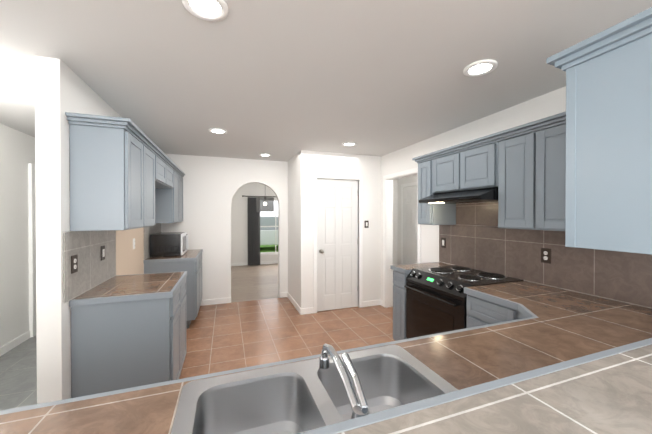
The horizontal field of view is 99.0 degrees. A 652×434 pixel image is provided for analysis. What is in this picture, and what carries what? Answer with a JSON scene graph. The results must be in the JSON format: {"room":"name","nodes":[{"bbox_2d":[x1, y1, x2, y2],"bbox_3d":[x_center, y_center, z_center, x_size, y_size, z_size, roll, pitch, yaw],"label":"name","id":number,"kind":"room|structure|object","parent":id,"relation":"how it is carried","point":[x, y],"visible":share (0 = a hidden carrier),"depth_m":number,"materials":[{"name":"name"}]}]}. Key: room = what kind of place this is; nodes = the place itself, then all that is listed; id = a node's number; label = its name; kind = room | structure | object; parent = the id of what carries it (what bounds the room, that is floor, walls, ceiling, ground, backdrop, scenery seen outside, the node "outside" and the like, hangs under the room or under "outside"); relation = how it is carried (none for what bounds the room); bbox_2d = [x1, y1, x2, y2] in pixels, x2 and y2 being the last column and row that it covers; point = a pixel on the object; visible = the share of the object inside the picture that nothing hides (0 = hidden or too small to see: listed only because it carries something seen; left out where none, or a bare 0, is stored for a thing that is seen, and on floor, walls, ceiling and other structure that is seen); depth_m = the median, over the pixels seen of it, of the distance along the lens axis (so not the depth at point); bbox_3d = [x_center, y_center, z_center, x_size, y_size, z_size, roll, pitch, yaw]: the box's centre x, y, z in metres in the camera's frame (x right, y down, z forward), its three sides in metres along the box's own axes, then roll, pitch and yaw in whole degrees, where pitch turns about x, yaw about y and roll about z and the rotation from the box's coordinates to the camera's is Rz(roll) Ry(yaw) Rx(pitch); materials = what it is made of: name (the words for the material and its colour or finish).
{"room":"kitchen","nodes":[
{"label":"kitchen","id":0,"kind":"room"},
{"bbox_2d":[0,124,34,346],"bbox_3d":[-2.655,0.250,0.603,0.120,2.440,9.300,0,0,-20],"label":"wall","id":1,"kind":"structure","parent":0,"point":[17,151],"depth_m":3.12,"materials":[{"name":"white paint"}]},
{"bbox_2d":[0,331,29,355],"bbox_3d":[-2.329,1.430,-0.105,0.013,0.090,7.335,0,0,-20],"label":"baseboard","id":2,"kind":"structure","parent":1,"relation":"attached to","point":[12,344],"depth_m":3.09,"materials":[{"name":"white"}]},
{"bbox_2d":[28,163,35,337],"bbox_3d":[-3.704,0.402,3.765,0.034,2.098,0.876,0,0,-20],"label":"door frame","id":3,"kind":"structure","parent":1,"relation":"attached to","point":[31,203],"depth_m":3.36,"materials":[{"name":"white wood"}]},
{"bbox_2d":[35,187,35,314],"bbox_3d":[-3.667,0.433,3.779,0.110,2.020,0.760,0,0,-20],"label":"hall door","id":4,"kind":"structure","parent":1,"relation":"in","point":[35,250],"depth_m":3.42,"materials":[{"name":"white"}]},
{"bbox_2d":[35,55,121,403],"bbox_3d":[-2.190,0.235,3.074,0.120,2.440,2.900,0,0,-20],"label":"wall","id":5,"kind":"structure","parent":0,"point":[61,88],"depth_m":1.72,"materials":[{"name":"white paint"}]},
{"bbox_2d":[63,230,115,302],"bbox_3d":[-1.791,0.316,2.155,0.008,0.448,0.860,0,0,-20],"label":"backsplash","id":6,"kind":"structure","parent":5,"relation":"attached to","point":[94,270],"depth_m":2.02,"materials":[{"name":"tile"}]},
{"bbox_2d":[71,254,77,273],"bbox_3d":[-1.675,0.313,1.857,0.008,0.116,0.072,0,0,-20],"label":"outlet","id":7,"kind":"object","parent":6,"relation":"attached to","point":[74,263],"visible":1,"depth_m":1.85,"materials":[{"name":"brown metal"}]},
{"bbox_2d":[101,245,104,260],"bbox_3d":[-1.828,0.295,2.285,0.009,0.116,0.072,0,0,-20],"label":"light switch","id":8,"kind":"object","parent":6,"relation":"attached to","point":[102,252],"visible":1,"depth_m":2.27,"materials":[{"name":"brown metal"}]},
{"bbox_2d":[67,116,148,230],"bbox_3d":[-1.606,-0.279,2.098,0.320,0.740,0.474,0,0,-20],"label":"upper cabinet","id":9,"kind":"object","parent":5,"relation":"attached to","point":[127,173],"depth_m":1.89,"materials":[{"name":"grey wood"}]},
{"bbox_2d":[116,227,143,275],"bbox_3d":[-2.102,0.755,3.010,0.002,1.400,0.935,0,0,-20],"label":"paint","id":10,"kind":"object","parent":5,"relation":"attached to","point":[129,259],"depth_m":2.95,"materials":[{"name":"beige paint"}]},
{"bbox_2d":[144,223,160,259],"bbox_3d":[-2.415,0.305,3.900,0.008,0.448,0.948,0,0,-20],"label":"backsplash","id":11,"kind":"structure","parent":5,"relation":"attached to","point":[153,229],"depth_m":3.64,"materials":[{"name":"tile"}]},
{"bbox_2d":[149,144,156,226],"bbox_3d":[-1.723,-0.281,2.423,0.320,0.740,0.474,0,0,-20],"label":"upper cabinet","id":12,"kind":"object","parent":5,"relation":"attached to","point":[152,151],"depth_m":2.60,"materials":[{"name":"grey"}]},
{"bbox_2d":[157,148,168,187],"bbox_3d":[-1.898,-0.509,2.912,0.320,0.290,0.563,0,0,-20],"label":"upper cabinet","id":13,"kind":"object","parent":5,"relation":"attached to","point":[162,160],"depth_m":3.04,"materials":[{"name":"grey wood"}]},
{"bbox_2d":[157,168,180,222],"bbox_3d":[-2.223,-0.290,3.821,0.320,0.740,0.491,0,0,-20],"label":"upper cabinet","id":14,"kind":"object","parent":5,"relation":"attached to","point":[168,199],"depth_m":3.63,"materials":[{"name":"grey"}]},
{"bbox_2d":[169,160,176,187],"bbox_3d":[-2.045,-0.511,3.322,0.320,0.290,0.563,0,0,-20],"label":"upper cabinet","id":15,"kind":"object","parent":5,"relation":"attached to","point":[172,167],"depth_m":3.57,"materials":[{"name":"grey"}]},
{"bbox_2d":[181,172,184,221],"bbox_3d":[-2.345,-0.292,4.163,0.320,0.740,0.491,0,0,-20],"label":"upper cabinet","id":16,"kind":"object","parent":5,"relation":"attached to","point":[182,173],"depth_m":4.31,"materials":[{"name":"grey"}]},
{"bbox_2d":[0,264,394,410],"bbox_3d":[-0.501,1.482,2.709,5.650,0.050,11.800,0,0,-20],"label":"floor","id":17,"kind":"structure","parent":0,"point":[229,336],"depth_m":3.44,"materials":[{"name":"tile"}]},
{"bbox_2d":[69,271,186,397],"bbox_3d":[-1.523,1.000,2.290,0.600,0.920,0.795,0,0,-20],"label":"base cabinet","id":18,"kind":"object","parent":17,"relation":"on","point":[128,331],"visible":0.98,"depth_m":1.95,"materials":[{"name":"grey wood"}]},
{"bbox_2d":[143,249,202,328],"bbox_3d":[-2.134,0.990,3.997,0.600,0.920,0.962,0,0,-20],"label":"base cabinet","id":19,"kind":"object","parent":17,"relation":"on","point":[189,262],"visible":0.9,"depth_m":3.64,"materials":[{"name":"grey wood"}]},
{"bbox_2d":[150,232,187,256],"bbox_3d":[-2.196,0.379,3.953,0.410,0.298,0.502,0,0,-20],"label":"microwave","id":20,"kind":"object","parent":19,"relation":"on","point":[168,243],"visible":1,"depth_m":3.73,"materials":[{"name":"black metal"}]},
{"bbox_2d":[391,262,451,340],"bbox_3d":[1.074,0.995,3.081,0.668,0.920,0.264,0,0,-20],"label":"base cabinet","id":21,"kind":"object","parent":17,"relation":"on","point":[401,272],"visible":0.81,"depth_m":2.97,"materials":[{"name":"grey wood"}]},
{"bbox_2d":[404,265,523,338],"bbox_3d":[1.222,0.989,2.596,0.708,0.939,0.743,0,0,-20],"label":"range","id":22,"kind":"object","parent":17,"relation":"on","point":[436,300],"visible":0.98,"depth_m":2.48,"materials":[{"name":"black metal"}]},
{"bbox_2d":[324,345,651,433],"bbox_3d":[0.356,0.955,0.561,3.718,1.030,0.185,0,0,-20],"label":"countertop","id":23,"kind":"structure","parent":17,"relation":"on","point":[612,394],"depth_m":0.59,"materials":[{"name":"grey tile"}]},
{"bbox_2d":[171,344,457,433],"bbox_3d":[0.001,0.554,0.820,0.815,0.363,0.485,0,0,-20],"label":"sink","id":24,"kind":"object","parent":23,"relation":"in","point":[325,390],"depth_m":0.94,"materials":[{"name":"silver metal"}]},
{"bbox_2d":[448,285,651,400],"bbox_3d":[1.503,1.023,1.704,0.788,0.880,1.122,0,0,-20],"label":"base cabinet","id":25,"kind":"object","parent":17,"relation":"on","point":[522,357],"depth_m":1.29,"materials":[{"name":"grey"}]},
{"bbox_2d":[161,154,287,305],"bbox_3d":[-1.599,0.225,4.762,2.130,2.440,0.120,0,0,-20],"label":"wall","id":26,"kind":"structure","parent":0,"point":[212,186],"depth_m":4.63,"materials":[{"name":"white paint"}]},
{"bbox_2d":[203,297,230,305],"bbox_3d":[-1.808,1.401,4.624,0.440,0.090,0.013,0,0,-20],"label":"baseboard","id":27,"kind":"structure","parent":26,"relation":"attached to","point":[220,300],"depth_m":4.62,"materials":[{"name":"white wood"}]},
{"bbox_2d":[231,183,277,262],"bbox_3d":[-1.860,0.202,8.428,4.350,2.440,0.100,0,0,-20],"label":"wall","id":28,"kind":"structure","parent":0,"point":[239,223],"depth_m":8.16,"materials":[{"name":"white paint"}]},
{"bbox_2d":[231,261,277,265],"bbox_3d":[-1.831,1.378,8.384,4.130,0.090,0.016,0,0,-20],"label":"baseboard","id":29,"kind":"structure","parent":28,"relation":"attached to","point":[246,263],"depth_m":8.32,"materials":[{"name":"white wood"}]},
{"bbox_2d":[242,195,275,196],"bbox_3d":[-1.628,-0.607,8.392,1.735,0.050,0.115,0,0,-20],"label":"curtain rod","id":30,"kind":"object","parent":28,"relation":"attached to","point":[258,196],"visible":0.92,"depth_m":8.21,"materials":[{"name":"black metal"}]},
{"bbox_2d":[248,197,259,264],"bbox_3d":[-2.119,0.419,8.188,0.360,1.990,0.050,0,0,-20],"label":"curtain","id":31,"kind":"object","parent":30,"relation":"hanging from","point":[253,237],"visible":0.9,"depth_m":8.18,"materials":[{"name":"grey fabric"}]},
{"bbox_2d":[260,199,277,255],"bbox_3d":[-1.530,0.302,8.515,1.130,1.700,0.100,0,0,-20],"label":"window","id":32,"kind":"structure","parent":28,"relation":"in","point":[269,253],"depth_m":8.51,"materials":[{"name":"white"}]},
{"bbox_2d":[288,150,308,308],"bbox_3d":[-0.473,0.226,4.596,0.120,2.440,0.950,0,0,-20],"label":"wall","id":33,"kind":"structure","parent":0,"point":[298,227],"depth_m":4.23,"materials":[{"name":"white paint"}]},
{"bbox_2d":[286,292,301,314],"bbox_3d":[-0.533,1.401,4.575,0.013,0.090,0.963,0,0,-20],"label":"baseboard","id":34,"kind":"structure","parent":33,"relation":"attached to","point":[288,295],"depth_m":4.48,"materials":[{"name":"white wood"}]},
{"bbox_2d":[0,0,651,161],"bbox_3d":[-0.383,-1.013,2.736,5.900,0.060,11.800,0,0,-20],"label":"ceiling","id":35,"kind":"structure","parent":0,"point":[283,80],"depth_m":1.77,"materials":[{"name":"white paint"}]},
{"bbox_2d":[182,0,227,21],"bbox_3d":[-0.550,-0.967,1.274,0.196,0.011,0.196,0,0,-20],"label":"recessed light","id":36,"kind":"object","parent":35,"relation":"in","point":[212,10],"visible":1,"depth_m":1.29,"materials":[{"name":"white"}]},
{"bbox_2d":[209,128,226,133],"bbox_3d":[-1.231,-0.979,3.176,0.196,0.011,0.196,0,0,-20],"label":"recessed light","id":37,"kind":"object","parent":35,"relation":"in","point":[217,130],"visible":0.98,"depth_m":3.17,"materials":[{"name":"white"}]},
{"bbox_2d":[259,153,270,156],"bbox_3d":[-0.971,-0.987,4.437,0.196,0.011,0.196,0,0,-20],"label":"recessed light","id":38,"kind":"object","parent":35,"relation":"in","point":[264,154],"visible":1,"depth_m":4.43,"materials":[{"name":"white"}]},
{"bbox_2d":[256,197,273,211],"bbox_3d":[-1.400,-0.565,6.411,0.400,0.880,0.400,0,0,-20],"label":"pendant lamp","id":39,"kind":"object","parent":35,"relation":"hanging from","point":[264,204],"visible":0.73,"depth_m":6.25,"materials":[{"name":"grey glass"}]},
{"bbox_2d":[342,142,355,145],"bbox_3d":[0.312,-0.983,3.760,0.196,0.011,0.196,0,0,-20],"label":"recessed light","id":40,"kind":"object","parent":35,"relation":"in","point":[349,144],"visible":1,"depth_m":3.75,"materials":[{"name":"white"}]},
{"bbox_2d":[463,59,497,76],"bbox_3d":[1.006,-0.971,1.821,0.196,0.011,0.196,0,0,-20],"label":"recessed light","id":41,"kind":"object","parent":35,"relation":"in","point":[480,67],"visible":1,"depth_m":1.81,"materials":[{"name":"white"}]},
{"bbox_2d":[309,151,380,307],"bbox_3d":[0.303,0.227,4.433,1.230,2.440,0.120,0,0,-20],"label":"wall","id":42,"kind":"structure","parent":0,"point":[367,168],"depth_m":4.49,"materials":[{"name":"white paint"}]},
{"bbox_2d":[317,179,357,310],"bbox_3d":[0.197,0.429,4.330,0.690,2.020,0.115,0,0,-20],"label":"pantry door","id":43,"kind":"structure","parent":42,"relation":"in","point":[337,244],"depth_m":4.35,"materials":[{"name":"white wood"}]},
{"bbox_2d":[314,174,362,312],"bbox_3d":[0.178,0.401,4.382,0.816,2.093,0.135,0,0,-20],"label":"door frame","id":44,"kind":"structure","parent":42,"relation":"attached to","point":[360,219],"depth_m":4.43,"materials":[{"name":"white wood"}]},
{"bbox_2d":[362,299,382,306],"bbox_3d":[0.750,1.401,4.514,0.340,0.090,0.043,0,0,-20],"label":"baseboard","id":45,"kind":"structure","parent":42,"relation":"attached to","point":[373,302],"depth_m":4.52,"materials":[{"name":"white wood"}]},
{"bbox_2d":[393,179,397,284],"bbox_3d":[1.075,0.219,5.718,0.850,2.440,0.120,0,0,-20],"label":"wall","id":46,"kind":"structure","parent":0,"point":[395,221],"depth_m":5.79,"materials":[{"name":"white paint"}]},
{"bbox_2d":[398,175,417,264],"bbox_3d":[2.113,0.228,4.258,0.120,2.440,3.570,0,0,-20],"label":"wall","id":47,"kind":"structure","parent":0,"point":[410,179],"depth_m":5.71,"materials":[{"name":"white paint"}]},
{"bbox_2d":[401,182,417,263],"bbox_3d":[1.671,0.393,5.264,0.034,2.098,0.816,0,0,-20],"label":"door frame","id":48,"kind":"structure","parent":47,"relation":"attached to","point":[409,184],"depth_m":5.59,"materials":[{"name":"white wood"}]},
{"bbox_2d":[403,185,417,263],"bbox_3d":[1.633,0.424,5.250,0.110,2.020,0.700,0,0,-20],"label":"hall door","id":49,"kind":"structure","parent":47,"relation":"in","point":[410,193],"depth_m":5.36,"materials":[{"name":"white wood"}]},
{"bbox_2d":[381,86,648,307],"bbox_3d":[1.991,0.243,1.718,0.120,2.440,8.270,0,0,-20],"label":"wall","id":50,"kind":"structure","parent":0,"point":[537,108],"depth_m":3.07,"materials":[{"name":"white paint"}]},
{"bbox_2d":[383,167,420,307],"bbox_3d":[1.144,0.395,4.087,0.150,2.108,0.916,0,0,-20],"label":"trim","id":51,"kind":"structure","parent":50,"relation":"attached to","point":[387,241],"depth_m":4.45,"materials":[{"name":"white wood"}]},
{"bbox_2d":[416,155,455,224],"bbox_3d":[1.239,-0.285,3.129,0.340,0.740,0.240,0,0,-20],"label":"upper cabinet","id":52,"kind":"object","parent":50,"relation":"attached to","point":[428,213],"depth_m":3.04,"materials":[{"name":"grey"}]},
{"bbox_2d":[432,147,454,194],"bbox_3d":[1.354,-0.452,2.806,0.340,0.402,0.441,0,0,-20],"label":"upper cabinet","id":53,"kind":"object","parent":50,"relation":"attached to","point":[441,160],"depth_m":2.81,"materials":[{"name":"grey wood"}]},
{"bbox_2d":[419,187,497,203],"bbox_3d":[1.329,-0.193,2.633,0.505,0.108,0.749,0,0,-20],"label":"range hood","id":54,"kind":"object","parent":50,"relation":"attached to","point":[476,196],"visible":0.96,"depth_m":2.46,"materials":[{"name":"black metal"}]},
{"bbox_2d":[452,135,495,190],"bbox_3d":[1.459,-0.450,2.512,0.340,0.402,0.440,0,0,-20],"label":"upper cabinet","id":55,"kind":"object","parent":50,"relation":"attached to","point":[474,163],"depth_m":2.44,"materials":[{"name":"grey wood"}]},
{"bbox_2d":[456,202,497,225],"bbox_3d":[1.563,-0.027,2.717,0.008,0.227,0.753,0,0,-20],"label":"backsplash","id":56,"kind":"structure","parent":50,"relation":"attached to","point":[481,214],"depth_m":2.81,"materials":[{"name":"tile"}]},
{"bbox_2d":[492,127,523,228],"bbox_3d":[1.595,-0.279,2.134,0.340,0.740,0.361,0,0,-20],"label":"upper cabinet","id":57,"kind":"object","parent":50,"relation":"attached to","point":[522,168],"depth_m":2.14,"materials":[{"name":"grey"}]},
{"bbox_2d":[520,111,565,230],"bbox_3d":[1.686,-0.278,1.879,0.340,0.740,0.435,0,0,-20],"label":"upper cabinet","id":58,"kind":"object","parent":50,"relation":"attached to","point":[543,207],"depth_m":1.91,"materials":[{"name":"grey wood"}]},
{"bbox_2d":[439,225,651,307],"bbox_3d":[1.711,0.315,2.306,0.008,0.448,2.145,0,0,-20],"label":"backsplash","id":59,"kind":"structure","parent":50,"relation":"attached to","point":[626,277],"depth_m":2.17,"materials":[{"name":"tile"}]},
{"bbox_2d":[441,237,445,247],"bbox_3d":[1.366,0.299,3.242,0.009,0.116,0.072,0,0,-20],"label":"light switch","id":60,"kind":"object","parent":59,"relation":"attached to","point":[443,242],"visible":1,"depth_m":3.23,"materials":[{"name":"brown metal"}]},
{"bbox_2d":[541,248,550,263],"bbox_3d":[1.738,0.305,2.203,0.008,0.116,0.072,0,0,-20],"label":"outlet","id":61,"kind":"object","parent":59,"relation":"attached to","point":[545,255],"visible":1,"depth_m":2.20,"materials":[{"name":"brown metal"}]},
{"bbox_2d":[546,7,651,254],"bbox_3d":[1.517,-0.272,1.171,1.116,0.787,0.401,0,0,-20],"label":"upper cabinet","id":62,"kind":"object","parent":50,"relation":"attached to","point":[608,195],"visible":1,"depth_m":1.01,"materials":[{"name":"blue"}]},
{"label":"outside","id":63,"kind":"structure","parent":0,"visible":0},
{"bbox_2d":[260,245,277,252],"bbox_3d":[-2.299,1.489,12.262,16.000,0.060,7.400,0,0,-20],"label":"ground","id":64,"kind":"structure","parent":63,"point":[267,248],"depth_m":12.87,"materials":[{"name":"green plant"}]},
{"bbox_2d":[260,216,277,245],"bbox_3d":[-3.083,0.776,12.667,4.400,1.600,1.900,0,0,-20],"label":"car","id":65,"kind":"object","parent":64,"relation":"on","point":[267,235],"depth_m":12.03,"materials":[{"name":"white"}]},
{"bbox_2d":[260,201,277,215],"bbox_3d":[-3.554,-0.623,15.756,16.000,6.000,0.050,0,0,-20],"label":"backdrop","id":66,"kind":"structure","parent":63,"point":[267,213],"depth_m":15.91,"materials":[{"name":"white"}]}
]}

